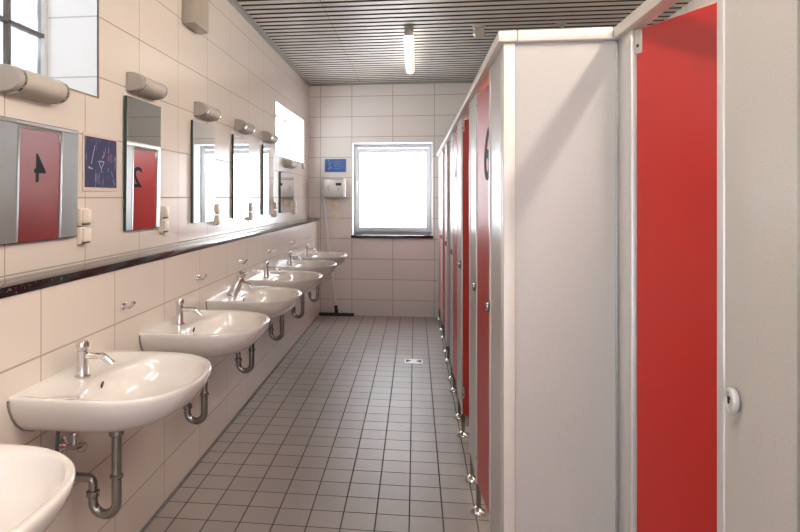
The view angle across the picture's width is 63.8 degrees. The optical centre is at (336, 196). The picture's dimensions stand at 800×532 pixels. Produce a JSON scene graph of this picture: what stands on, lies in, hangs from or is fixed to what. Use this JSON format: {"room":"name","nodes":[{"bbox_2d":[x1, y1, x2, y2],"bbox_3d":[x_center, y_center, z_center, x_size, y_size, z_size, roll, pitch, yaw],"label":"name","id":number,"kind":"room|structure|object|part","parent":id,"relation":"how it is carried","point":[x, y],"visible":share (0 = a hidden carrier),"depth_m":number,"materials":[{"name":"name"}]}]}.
{"room":"public restroom","nodes":[
{"label":"public restroom","id":0,"kind":"room"},
{"bbox_2d":[0,0,308,278],"bbox_3d":[-0.911,-0.590,3.226,0.001,1.800,9.380,0,0,7],"label":"wall","id":1,"kind":"structure","parent":0,"point":[230,68],"depth_m":3.50,"materials":[{"name":"tile"}]},
{"bbox_2d":[0,64,70,104],"bbox_3d":[-1.005,-0.374,2.139,0.080,0.089,0.305,0,0,7],"label":"wall lamp","id":2,"kind":"object","parent":1,"relation":"attached to","point":[14,80],"visible":1,"depth_m":2.08,"materials":[{"name":"white plastic"}]},
{"bbox_2d":[0,116,78,244],"bbox_3d":[-1.039,-0.051,2.087,0.015,0.403,0.711,1,0,7],"label":"wall mirror","id":3,"kind":"object","parent":1,"relation":"attached to","point":[39,162],"visible":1,"depth_m":2.17,"materials":[{"name":"silver glass"}]},
{"bbox_2d":[77,208,90,244],"bbox_3d":[-0.985,0.114,2.495,0.032,0.140,0.064,0,0,7],"label":"wall socket","id":4,"kind":"object","parent":1,"relation":"attached to","point":[84,214],"visible":0.98,"depth_m":2.47,"materials":[{"name":"beige plastic"}]},
{"bbox_2d":[82,132,116,191],"bbox_3d":[-0.979,-0.140,2.650,0.006,0.234,0.292,0,0,7],"label":"poster","id":5,"kind":"object","parent":1,"relation":"attached to","point":[99,152],"visible":1,"depth_m":2.63,"materials":[{"name":"blue paper"}]},
{"bbox_2d":[123,95,160,230],"bbox_3d":[-0.921,-0.151,3.041,0.015,0.608,0.380,1,0,7],"label":"wall mirror","id":6,"kind":"object","parent":1,"relation":"attached to","point":[142,119],"visible":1,"depth_m":3.01,"materials":[{"name":"silver glass"}]},
{"bbox_2d":[126,72,167,99],"bbox_3d":[-0.894,-0.525,3.038,0.080,0.089,0.305,0,0,7],"label":"wall lamp","id":7,"kind":"object","parent":1,"relation":"attached to","point":[136,83],"visible":1,"depth_m":2.95,"materials":[{"name":"white plastic"}]},
{"bbox_2d":[159,205,168,232],"bbox_3d":[-0.887,0.114,3.289,0.032,0.140,0.064,0,0,7],"label":"wall socket","id":8,"kind":"object","parent":1,"relation":"attached to","point":[164,210],"visible":0.91,"depth_m":3.26,"materials":[{"name":"beige plastic"}]},
{"bbox_2d":[48,0,303,162],"bbox_3d":[-0.891,-0.803,4.307,0.225,0.814,6.490,0,0,7],"label":"window recess","id":9,"kind":"object","parent":1,"relation":"in","point":[72,24],"visible":0.6,"depth_m":2.65,"materials":[{"name":"paint"}]},
{"bbox_2d":[0,0,47,76],"bbox_3d":[-1.316,-0.811,1.882,0.036,0.797,1.572,0,0,7],"label":"window","id":10,"kind":"structure","parent":9,"relation":"attached to","point":[23,23],"depth_m":2.53,"materials":[{"name":"glass"}]},
{"bbox_3d":[-1.316,-0.811,1.882,0.036,0.797,1.572,0,0,7],"label":"frame","id":11,"kind":"part","parent":10,"relation":"part of","materials":[{"name":"metal"}]},
{"bbox_2d":[276,115,285,157],"bbox_3d":[-0.712,-0.649,6.773,0.036,0.506,1.550,0,0,7],"label":"window","id":12,"kind":"structure","parent":9,"relation":"attached to","point":[283,121],"depth_m":7.52,"materials":[{"name":"metal"}]},
{"bbox_2d":[70,0,303,163],"bbox_3d":[-0.780,-0.803,4.293,0.007,0.826,6.502,0,0,7],"label":"trim","id":13,"kind":"structure","parent":1,"relation":"attached to","point":[97,96],"depth_m":2.63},
{"bbox_2d":[182,0,208,33],"bbox_3d":[-0.812,-1.125,3.687,0.082,0.300,0.240,0,0,7],"label":"wall speaker","id":14,"kind":"object","parent":1,"relation":"attached to","point":[195,13],"visible":1,"depth_m":3.61,"materials":[{"name":"beige plastic"}]},
{"bbox_3d":[-0.773,-1.127,3.688,0.004,0.255,0.200,0,0,7],"label":"panel","id":15,"kind":"part","parent":14,"relation":"part of","materials":[{"name":"beige plastic"}]},
{"bbox_2d":[191,120,214,222],"bbox_3d":[-0.816,-0.148,3.912,0.013,0.603,0.406,0,0,7],"label":"wall mirror","id":16,"kind":"object","parent":1,"relation":"attached to","point":[202,135],"visible":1,"depth_m":3.88,"materials":[{"name":"silver glass"}]},
{"bbox_2d":[194,101,220,121],"bbox_3d":[-0.785,-0.522,3.916,0.080,0.089,0.305,0,0,7],"label":"wall lamp","id":17,"kind":"object","parent":1,"relation":"attached to","point":[203,111],"visible":1,"depth_m":3.81,"materials":[{"name":"white plastic"}]},
{"bbox_2d":[198,105,220,120],"bbox_3d":[-0.786,-0.522,3.920,0.078,0.086,0.237,0,0,7],"label":"diffuser","id":18,"kind":"object","parent":17,"relation":"attached to","point":[212,114],"depth_m":3.91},
{"bbox_2d":[213,204,219,224],"bbox_3d":[-0.780,0.114,4.157,0.032,0.140,0.064,0,0,7],"label":"wall socket","id":19,"kind":"object","parent":1,"relation":"attached to","point":[217,206],"visible":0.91,"depth_m":4.13,"materials":[{"name":"beige plastic"}]},
{"bbox_2d":[232,134,248,217],"bbox_3d":[-0.713,-0.147,4.748,0.013,0.600,0.412,0,0,7],"label":"wall mirror","id":20,"kind":"object","parent":1,"relation":"attached to","point":[240,145],"visible":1,"depth_m":4.72,"materials":[{"name":"silver glass"}]},
{"bbox_2d":[235,119,254,134],"bbox_3d":[-0.680,-0.522,4.769,0.080,0.089,0.305,0,0,7],"label":"wall lamp","id":21,"kind":"object","parent":1,"relation":"attached to","point":[241,126],"visible":1,"depth_m":4.65,"materials":[{"name":"silver metal"}]},
{"bbox_2d":[239,122,253,134],"bbox_3d":[-0.681,-0.522,4.774,0.078,0.086,0.237,0,0,7],"label":"diffuser","id":22,"kind":"object","parent":21,"relation":"attached to","point":[249,128],"depth_m":4.76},
{"bbox_2d":[248,203,252,220],"bbox_3d":[-0.675,0.114,5.011,0.032,0.140,0.064,0,0,7],"label":"wall socket","id":23,"kind":"object","parent":1,"relation":"attached to","point":[250,217],"visible":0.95,"depth_m":4.98,"materials":[{"name":"beige plastic"}]},
{"bbox_2d":[262,144,273,214],"bbox_3d":[-0.604,-0.148,5.631,0.013,0.603,0.394,0,0,7],"label":"wall mirror","id":24,"kind":"object","parent":1,"relation":"attached to","point":[267,151],"visible":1,"depth_m":5.58,"materials":[{"name":"silver glass"}]},
{"bbox_2d":[227,0,311,85],"bbox_3d":[-0.889,-1.381,3.223,0.045,0.025,9.380,0,0,7],"label":"trim","id":25,"kind":"structure","parent":1,"relation":"attached to","point":[234,3],"depth_m":5.46,"materials":[{"name":"grey metal"}]},
{"bbox_2d":[262,131,278,143],"bbox_3d":[-0.576,-0.522,5.613,0.080,0.089,0.305,0,0,7],"label":"wall lamp","id":26,"kind":"object","parent":1,"relation":"attached to","point":[267,137],"visible":1,"depth_m":5.47,"materials":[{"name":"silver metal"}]},
{"bbox_2d":[266,133,277,143],"bbox_3d":[-0.577,-0.522,5.617,0.078,0.086,0.237,0,0,7],"label":"diffuser","id":27,"kind":"object","parent":26,"relation":"attached to","point":[274,138],"depth_m":5.61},
{"bbox_2d":[273,202,276,216],"bbox_3d":[-0.566,0.114,5.894,0.032,0.140,0.064,0,0,7],"label":"wall socket","id":28,"kind":"object","parent":1,"relation":"attached to","point":[275,203],"visible":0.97,"depth_m":5.87,"materials":[{"name":"beige plastic"}]},
{"bbox_2d":[279,172,293,212],"bbox_3d":[-0.500,-0.046,6.467,0.013,0.398,0.668,0,0,7],"label":"wall mirror","id":29,"kind":"object","parent":1,"relation":"attached to","point":[286,180],"visible":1,"depth_m":6.41,"materials":[{"name":"silver glass"}]},
{"bbox_2d":[284,159,296,168],"bbox_3d":[-0.463,-0.340,6.526,0.080,0.089,0.305,0,0,7],"label":"wall lamp","id":30,"kind":"object","parent":1,"relation":"attached to","point":[288,163],"visible":1,"depth_m":6.38,"materials":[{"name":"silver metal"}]},
{"bbox_2d":[288,160,296,168],"bbox_3d":[-0.464,-0.340,6.530,0.078,0.086,0.237,0,0,7],"label":"diffuser","id":31,"kind":"object","parent":30,"relation":"attached to","point":[294,164],"depth_m":6.52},
{"bbox_2d":[0,221,318,531],"bbox_3d":[-0.860,0.870,3.220,0.144,1.160,9.380,0,0,7],"label":"wall","id":32,"kind":"structure","parent":0,"point":[40,329],"depth_m":2.71,"materials":[{"name":"tile"}]},
{"bbox_2d":[0,444,75,531],"bbox_3d":[-0.789,0.778,1.216,0.492,0.595,0.604,0,0,7],"label":"washbasin","id":33,"kind":"object","parent":32,"relation":"attached to","point":[36,483],"visible":1,"depth_m":1.43,"materials":[{"name":"white ceramic"}]},
{"bbox_2d":[7,340,211,518],"bbox_3d":[-0.677,0.778,2.119,0.492,0.595,0.604,0,0,7],"label":"washbasin","id":34,"kind":"object","parent":32,"relation":"attached to","point":[115,392],"visible":0.97,"depth_m":2.11,"materials":[{"name":"white ceramic"}]},
{"bbox_3d":[-0.848,0.835,2.128,0.027,0.032,0.034,0,0,7],"label":"valve knob","id":35,"kind":"part","parent":34,"relation":"part of","materials":[{"name":"silver metal"}]},
{"bbox_2d":[75,340,114,378],"bbox_3d":[-0.808,0.546,2.135,0.140,0.131,0.052,0,0,7],"label":"tap","id":36,"kind":"object","parent":34,"relation":"on","point":[83,355],"depth_m":2.13,"materials":[{"name":"silver metal"}]},
{"bbox_3d":[-0.676,0.661,2.119,0.490,0.152,0.594,0,0,7],"label":"basin bowl","id":37,"kind":"part","parent":34,"relation":"part of","materials":[{"name":"white ceramic"}]},
{"bbox_2d":[120,301,135,310],"bbox_3d":[-0.838,0.439,2.577,0.055,0.035,0.044,0,0,7],"label":"wall hook","id":38,"kind":"object","parent":32,"relation":"attached to","point":[124,305],"visible":1,"depth_m":2.57,"materials":[{"name":"silver metal"}]},
{"bbox_3d":[-0.862,0.442,2.580,0.008,0.028,0.044,0,0,7],"label":"plate","id":39,"kind":"part","parent":38,"relation":"part of","materials":[{"name":"silver metal"}]},
{"bbox_3d":[-0.837,0.437,2.577,0.052,0.032,0.020,0,0,7],"label":"hook arm","id":40,"kind":"part","parent":38,"relation":"part of","materials":[{"name":"silver metal"}]},
{"bbox_2d":[0,218,319,298],"bbox_3d":[-0.847,0.275,3.218,0.130,0.030,9.380,0,0,7],"label":"trim","id":41,"kind":"structure","parent":32,"relation":"on","point":[16,285],"depth_m":2.56,"materials":[{"name":"black stone"}]},
{"bbox_2d":[196,274,206,280],"bbox_3d":[-0.729,0.436,3.461,0.055,0.035,0.044,0,0,7],"label":"wall hook","id":42,"kind":"object","parent":32,"relation":"attached to","point":[198,277],"visible":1,"depth_m":3.45,"materials":[{"name":"silver metal"}]},
{"bbox_2d":[139,298,269,424],"bbox_3d":[-0.568,0.778,3.002,0.492,0.595,0.604,0,0,7],"label":"washbasin","id":43,"kind":"object","parent":32,"relation":"attached to","point":[208,334],"visible":0.7,"depth_m":2.94,"materials":[{"name":"white ceramic"}]},
{"bbox_2d":[175,298,202,324],"bbox_3d":[-0.699,0.546,3.018,0.140,0.131,0.052,0,0,7],"label":"tap","id":44,"kind":"object","parent":43,"relation":"on","point":[180,309],"depth_m":3.01,"materials":[{"name":"silver metal"}]},
{"bbox_3d":[-0.567,0.661,3.002,0.490,0.152,0.594,0,0,7],"label":"basin bowl","id":45,"kind":"part","parent":43,"relation":"part of","materials":[{"name":"white ceramic"}]},
{"bbox_2d":[140,314,318,531],"bbox_3d":[-0.782,1.444,3.210,0.012,0.012,9.380,0,0,7],"label":"baseboard","id":46,"kind":"structure","parent":32,"relation":"attached to","point":[153,517],"depth_m":3.65,"materials":[{"name":"beige tile"}]},
{"bbox_2d":[239,259,247,264],"bbox_3d":[-0.625,0.436,4.299,0.055,0.035,0.044,0,0,7],"label":"wall hook","id":47,"kind":"object","parent":32,"relation":"attached to","point":[245,260],"visible":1,"depth_m":4.29,"materials":[{"name":"silver metal"}]},
{"bbox_2d":[206,271,301,372],"bbox_3d":[-0.460,0.763,3.876,0.492,0.626,0.604,0,0,7],"label":"washbasin","id":48,"kind":"object","parent":32,"relation":"attached to","point":[273,302],"visible":0.61,"depth_m":3.87,"materials":[{"name":"white ceramic"}]},
{"bbox_2d":[227,271,252,296],"bbox_3d":[-0.589,0.537,3.892,0.165,0.172,0.068,0,0,7],"label":"tap","id":49,"kind":"object","parent":48,"relation":"on","point":[239,281],"depth_m":3.87,"materials":[{"name":"silver metal"}]},
{"bbox_3d":[-0.459,0.661,3.876,0.490,0.152,0.594,0,0,7],"label":"basin bowl","id":50,"kind":"part","parent":48,"relation":"part of","materials":[{"name":"white ceramic"}]},
{"bbox_2d":[247,261,322,340],"bbox_3d":[-0.351,0.778,4.759,0.492,0.595,0.604,0,0,7],"label":"washbasin","id":51,"kind":"object","parent":32,"relation":"attached to","point":[305,281],"visible":0.55,"depth_m":4.75,"materials":[{"name":"white ceramic"}]},
{"bbox_2d":[263,261,280,277],"bbox_3d":[-0.482,0.546,4.775,0.140,0.131,0.052,0,0,7],"label":"tap","id":52,"kind":"object","parent":51,"relation":"on","point":[266,268],"depth_m":4.76,"materials":[{"name":"silver metal"}]},
{"bbox_3d":[-0.350,0.661,4.759,0.490,0.152,0.594,0,0,7],"label":"basin bowl","id":53,"kind":"part","parent":51,"relation":"part of","materials":[{"name":"white ceramic"}]},
{"bbox_2d":[274,251,336,317],"bbox_3d":[-0.243,0.778,5.632,0.492,0.595,0.604,0,0,7],"label":"washbasin","id":54,"kind":"object","parent":32,"relation":"attached to","point":[325,267],"visible":0.59,"depth_m":5.63,"materials":[{"name":"white ceramic"}]},
{"bbox_2d":[287,251,301,264],"bbox_3d":[-0.374,0.546,5.649,0.140,0.131,0.052,0,0,7],"label":"tap","id":55,"kind":"object","parent":54,"relation":"on","point":[289,253],"depth_m":5.64,"materials":[{"name":"silver metal"}]},
{"bbox_3d":[-0.242,0.661,5.632,0.490,0.152,0.594,0,0,7],"label":"basin bowl","id":56,"kind":"part","parent":54,"relation":"part of","materials":[{"name":"white ceramic"}]},
{"bbox_2d":[294,244,346,301],"bbox_3d":[-0.136,0.778,6.506,0.492,0.595,0.604,0,0,7],"label":"washbasin","id":57,"kind":"object","parent":32,"relation":"attached to","point":[339,258],"visible":0.58,"depth_m":6.50,"materials":[{"name":"white ceramic"}]},
{"bbox_2d":[304,244,316,255],"bbox_3d":[-0.266,0.546,6.522,0.140,0.131,0.052,0,0,7],"label":"tap","id":58,"kind":"object","parent":57,"relation":"on","point":[306,248],"depth_m":6.51,"materials":[{"name":"silver metal"}]},
{"bbox_3d":[-0.135,0.661,6.506,0.490,0.152,0.594,0,0,7],"label":"basin bowl","id":59,"kind":"part","parent":57,"relation":"part of","materials":[{"name":"white ceramic"}]},
{"bbox_2d":[144,315,488,531],"bbox_3d":[0.664,1.450,3.032,3.326,0.001,9.380,0,0,7],"label":"floor","id":60,"kind":"structure","parent":0,"point":[344,434],"depth_m":3.63,"materials":[{"name":"tile"}]},
{"bbox_2d":[319,195,353,315],"bbox_3d":[0.005,0.711,7.785,0.430,1.477,0.081,0,0,10],"label":"squeegee","id":61,"kind":"object","parent":60,"relation":"on","point":[336,313],"visible":0.97,"depth_m":7.78,"materials":[{"name":"grey plastic"}]},
{"bbox_3d":[0.002,1.442,7.768,0.430,0.016,0.008,0,0,7],"label":"rubber blade","id":62,"kind":"part","parent":61,"relation":"part of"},
{"bbox_2d":[404,359,422,363],"bbox_3d":[0.680,1.447,5.614,0.160,0.005,0.160,0,0,7],"label":"floor drain","id":63,"kind":"object","parent":60,"relation":"on","point":[407,361],"visible":1,"depth_m":5.60,"materials":[{"name":"metal"}]},
{"bbox_2d":[436,156,440,320],"bbox_3d":[1.228,0.483,7.587,0.074,1.932,0.230,0,0,7],"label":"panel","id":64,"kind":"object","parent":60,"relation":"on","point":[438,317],"visible":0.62,"depth_m":7.66,"materials":[{"name":"grey laminate"}]},
{"bbox_2d":[439,156,440,313],"bbox_3d":[1.180,0.419,7.220,0.039,1.761,0.532,0,0,7],"label":"door","id":65,"kind":"structure","parent":64,"relation":"attached to","point":[440,156],"depth_m":7.07,"materials":[{"name":"red laminate"}]},
{"bbox_2d":[439,150,444,338],"bbox_3d":[1.123,0.483,6.733,0.074,1.932,0.470,0,0,7],"label":"panel","id":66,"kind":"object","parent":60,"relation":"on","point":[442,328],"visible":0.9,"depth_m":6.53,"materials":[{"name":"grey laminate"}]},
{"bbox_3d":[1.123,0.411,6.733,0.020,1.788,0.386,0,0,7],"label":"panel","id":67,"kind":"part","parent":66,"relation":"part of","materials":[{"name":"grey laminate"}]},
{"bbox_2d":[442,152,444,324],"bbox_3d":[1.153,0.419,6.236,0.040,1.761,0.552,0,0,-13],"label":"door","id":68,"kind":"structure","parent":66,"relation":"attached to","point":[443,153],"depth_m":6.48,"materials":[{"name":"red laminate"}]},
{"bbox_3d":[1.158,0.419,6.234,0.024,1.761,0.546,0,0,-13],"label":"door","id":69,"kind":"part","parent":68,"relation":"part of","materials":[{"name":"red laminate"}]},
{"bbox_2d":[442,142,450,362],"bbox_3d":[1.005,0.483,5.775,0.074,1.932,0.400,0,0,7],"label":"panel","id":70,"kind":"object","parent":60,"relation":"on","point":[447,153],"visible":0.98,"depth_m":5.59,"materials":[{"name":"grey laminate"}]},
{"bbox_3d":[1.005,0.411,5.775,0.020,1.788,0.316,0,0,7],"label":"panel","id":71,"kind":"part","parent":70,"relation":"part of","materials":[{"name":"grey laminate"}]},
{"bbox_2d":[447,132,456,392],"bbox_3d":[0.897,0.483,4.902,0.074,1.932,0.380,0,0,7],"label":"panel","id":72,"kind":"object","parent":60,"relation":"on","point":[450,378],"visible":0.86,"depth_m":4.93,"materials":[{"name":"grey laminate"}]},
{"bbox_3d":[0.897,0.411,4.902,0.020,1.788,0.296,0,0,7],"label":"panel","id":73,"kind":"part","parent":72,"relation":"part of","materials":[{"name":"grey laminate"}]},
{"bbox_3d":[0.878,1.367,4.750,0.021,0.143,0.020,0,0,7],"label":"leg","id":74,"kind":"part","parent":72,"relation":"part of","materials":[{"name":"silver metal"}]},
{"bbox_2d":[453,131,456,383],"bbox_3d":[0.845,0.419,4.465,0.039,1.761,0.522,0,0,6],"label":"door","id":75,"kind":"structure","parent":72,"relation":"attached to","point":[455,133],"depth_m":4.50,"materials":[{"name":"red laminate"}]},
{"bbox_2d":[437,30,516,156],"bbox_3d":[0.885,-0.501,4.833,0.058,0.036,5.746,0,0,7],"label":"rail","id":76,"kind":"object","parent":72,"relation":"on","point":[481,81],"visible":0.74,"depth_m":2.60,"materials":[{"name":"white metal"}]},
{"bbox_2d":[454,117,468,437],"bbox_3d":[0.788,0.483,4.024,0.074,1.932,0.390,0,0,7],"label":"panel","id":77,"kind":"object","parent":60,"relation":"on","point":[460,416],"visible":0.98,"depth_m":3.95,"materials":[{"name":"grey laminate"}]},
{"bbox_3d":[0.788,0.411,4.024,0.020,1.788,0.306,0,0,7],"label":"panel","id":78,"kind":"part","parent":77,"relation":"part of","materials":[{"name":"grey laminate"}]},
{"bbox_3d":[0.808,1.367,4.181,0.021,0.143,0.020,0,0,7],"label":"leg","id":79,"kind":"part","parent":77,"relation":"part of","materials":[{"name":"silver metal"}]},
{"bbox_3d":[0.769,1.367,3.867,0.021,0.143,0.020,0,0,7],"label":"leg","id":80,"kind":"part","parent":77,"relation":"part of","materials":[{"name":"silver metal"}]},
{"bbox_2d":[462,119,468,416],"bbox_3d":[0.862,0.419,3.571,0.039,1.761,0.562,0,0,-21],"label":"door","id":81,"kind":"structure","parent":77,"relation":"attached to","point":[465,123],"depth_m":3.79,"materials":[{"name":"red laminate"}]},
{"bbox_2d":[465,91,486,516],"bbox_3d":[0.673,0.483,3.091,0.074,1.932,0.410,0,0,7],"label":"panel","id":82,"kind":"object","parent":60,"relation":"on","point":[477,510],"visible":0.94,"depth_m":3.07,"materials":[{"name":"grey laminate"}]},
{"bbox_3d":[0.694,1.367,3.257,0.021,0.143,0.020,0,0,7],"label":"leg","id":83,"kind":"part","parent":82,"relation":"part of","materials":[{"name":"silver metal"}]},
{"bbox_3d":[0.673,0.411,3.091,0.020,1.788,0.326,0,0,7],"label":"panel","id":84,"kind":"part","parent":82,"relation":"part of","materials":[{"name":"grey laminate"}]},
{"bbox_3d":[0.652,1.367,2.924,0.021,0.143,0.020,0,0,7],"label":"leg","id":85,"kind":"part","parent":82,"relation":"part of","materials":[{"name":"silver metal"}]},
{"bbox_2d":[476,85,488,513],"bbox_3d":[0.633,0.419,2.647,0.039,1.761,0.501,0,0,3],"label":"door","id":86,"kind":"structure","parent":82,"relation":"attached to","point":[482,99],"depth_m":2.71,"materials":[{"name":"red laminate"}]},
{"bbox_2d":[485,47,501,531],"bbox_3d":[0.566,0.483,2.221,0.074,1.932,0.383,0,0,7],"label":"panel","id":87,"kind":"object","parent":60,"relation":"on","point":[494,305],"visible":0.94,"depth_m":2.23,"materials":[{"name":"grey laminate"}]},
{"bbox_3d":[0.566,0.411,2.221,0.020,1.788,0.299,0,0,7],"label":"panel","id":88,"kind":"part","parent":87,"relation":"part of","materials":[{"name":"grey laminate"}]},
{"bbox_2d":[502,40,618,531],"bbox_3d":[0.698,0.478,1.994,0.347,1.923,0.033,0,0,7],"label":"end panel","id":89,"kind":"object","parent":60,"relation":"on","point":[560,100],"visible":1,"depth_m":1.98,"materials":[{"name":"grey laminate"}]},
{"bbox_2d":[516,27,612,42],"bbox_3d":[0.708,-0.501,1.992,0.286,0.036,0.063,0,0,7],"label":"rail","id":90,"kind":"object","parent":89,"relation":"on","point":[604,33],"visible":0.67,"depth_m":1.96,"materials":[{"name":"white metal"}]},
{"bbox_2d":[619,29,637,531],"bbox_3d":[0.872,0.478,1.893,0.034,1.923,0.127,0,0,7],"label":"post","id":91,"kind":"object","parent":60,"relation":"on","point":[627,56],"visible":0.68,"depth_m":1.88,"materials":[{"name":"white metal"}]},
{"bbox_2d":[635,2,716,531],"bbox_3d":[0.935,0.412,1.572,0.032,1.776,0.522,0,0,-16],"label":"door","id":92,"kind":"structure","parent":91,"relation":"attached to","point":[677,56],"depth_m":1.67,"materials":[{"name":"red laminate"}]},
{"bbox_2d":[717,0,799,531],"bbox_3d":[0.783,0.483,1.168,0.074,1.932,0.340,0,0,7],"label":"panel","id":93,"kind":"object","parent":60,"relation":"on","point":[758,41],"visible":1,"depth_m":1.17,"materials":[{"name":"grey laminate"}]},
{"bbox_2d":[611,0,679,39],"bbox_3d":[0.768,-0.501,1.112,0.047,0.036,1.795,0,0,7],"label":"rail","id":94,"kind":"object","parent":93,"relation":"on","point":[649,10],"visible":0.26,"depth_m":1.73,"materials":[{"name":"white metal"}]},
{"bbox_2d":[352,142,431,234],"bbox_3d":[0.697,-0.099,7.929,0.970,1.127,0.350,0,0,7],"label":"wall reveal","id":95,"kind":"structure","parent":0,"point":[353,144],"depth_m":7.89,"materials":[{"name":"white paint"}]},
{"bbox_2d":[351,234,432,237],"bbox_3d":[0.689,0.481,7.865,0.994,0.035,0.280,0,0,7],"label":"trim","id":96,"kind":"structure","parent":95,"relation":"attached to","point":[353,235],"depth_m":7.75,"materials":[{"name":"black stone"}]},
{"bbox_2d":[354,144,431,233],"bbox_3d":[0.707,-0.099,8.011,0.990,1.147,0.125,0,0,7],"label":"window","id":97,"kind":"structure","parent":95,"relation":"in","point":[372,148],"depth_m":7.99,"materials":[{"name":"white plastic"}]},
{"bbox_2d":[309,83,488,316],"bbox_3d":[1.276,-0.020,7.681,3.250,2.940,0.001,0,0,7],"label":"wall","id":98,"kind":"structure","parent":0,"point":[377,276],"depth_m":7.78,"materials":[{"name":"tile"}]},
{"bbox_2d":[331,200,337,206],"bbox_3d":[-0.025,0.080,7.833,0.086,0.086,0.018,0,0,7],"label":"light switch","id":99,"kind":"object","parent":98,"relation":"attached to","point":[334,203],"visible":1,"depth_m":7.83,"materials":[{"name":"beige plastic"}]},
{"bbox_2d":[331,212,337,218],"bbox_3d":[-0.025,0.228,7.833,0.086,0.086,0.018,0,0,7],"label":"light switch","id":100,"kind":"object","parent":98,"relation":"attached to","point":[334,215],"visible":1,"depth_m":7.83,"materials":[{"name":"beige plastic"}]},
{"bbox_2d":[323,178,345,197],"bbox_3d":[-0.020,-0.108,7.776,0.267,0.232,0.130,0,0,7],"label":"dispenser","id":101,"kind":"object","parent":98,"relation":"attached to","point":[335,187],"visible":1,"depth_m":7.72,"materials":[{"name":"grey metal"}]},
{"bbox_2d":[324,196,343,197],"bbox_3d":[-0.031,-0.002,7.781,0.230,0.020,0.113,0,0,7],"label":"tray","id":102,"kind":"object","parent":101,"relation":"on","point":[324,196],"depth_m":7.72,"materials":[{"name":"grey metal"}]},
{"bbox_3d":[0.100,-0.111,7.761,0.025,0.222,0.130,0,0,7],"label":"panel","id":103,"kind":"part","parent":101,"relation":"part of","materials":[{"name":"white plastic"}]},
{"bbox_2d":[325,159,345,171],"bbox_3d":[-0.012,-0.387,7.837,0.270,0.168,0.007,0,0,7],"label":"sign","id":104,"kind":"object","parent":98,"relation":"attached to","point":[331,165],"visible":1,"depth_m":7.83,"materials":[{"name":"blue plastic"}]},
{"bbox_2d":[312,80,473,85],"bbox_3d":[1.274,-1.381,7.659,3.250,0.025,0.045,0,0,7],"label":"trim","id":105,"kind":"structure","parent":98,"relation":"attached to","point":[457,81],"depth_m":7.71,"materials":[{"name":"grey metal"}]},
{"bbox_2d":[237,0,692,83],"bbox_3d":[0.701,-1.393,3.027,3.350,0.007,9.380,0,0,7],"label":"ceiling","id":106,"kind":"structure","parent":0,"point":[328,41],"depth_m":5.23,"materials":[{"name":"metal"}]},
{"bbox_2d":[404,28,413,73],"bbox_3d":[0.684,-1.337,5.964,0.082,0.106,1.485,0,0,7],"label":"ceiling light","id":107,"kind":"object","parent":106,"relation":"attached to","point":[408,32],"visible":1,"depth_m":5.58,"materials":[{"name":"white plastic"}]},
{"bbox_2d":[472,24,484,37],"bbox_3d":[1.154,-1.341,5.168,0.096,0.098,0.096,0,0,30],"label":"detector","id":108,"kind":"object","parent":106,"relation":"attached to","point":[478,29],"visible":1,"depth_m":5.13,"materials":[{"name":"white plastic"}]},
{"bbox_2d":[555,22,566,28],"bbox_3d":[1.792,-1.336,5.099,0.082,0.106,0.060,0,0,7],"label":"bracket","id":109,"kind":"object","parent":106,"relation":"attached to","point":[561,24],"visible":0.85,"depth_m":5.08,"materials":[{"name":"grey metal"}]},
{"bbox_3d":[1.794,-1.384,5.099,0.080,0.012,0.060,0,0,7],"label":"plate","id":110,"kind":"part","parent":109,"relation":"part of","materials":[{"name":"grey metal"}]},
{"bbox_2d":[666,0,716,19],"bbox_3d":[2.314,-0.020,2.828,0.001,2.940,9.380,0,0,7],"label":"wall","id":111,"kind":"structure","parent":0,"point":[695,4],"depth_m":4.50,"materials":[{"name":"tile"}]}
]}

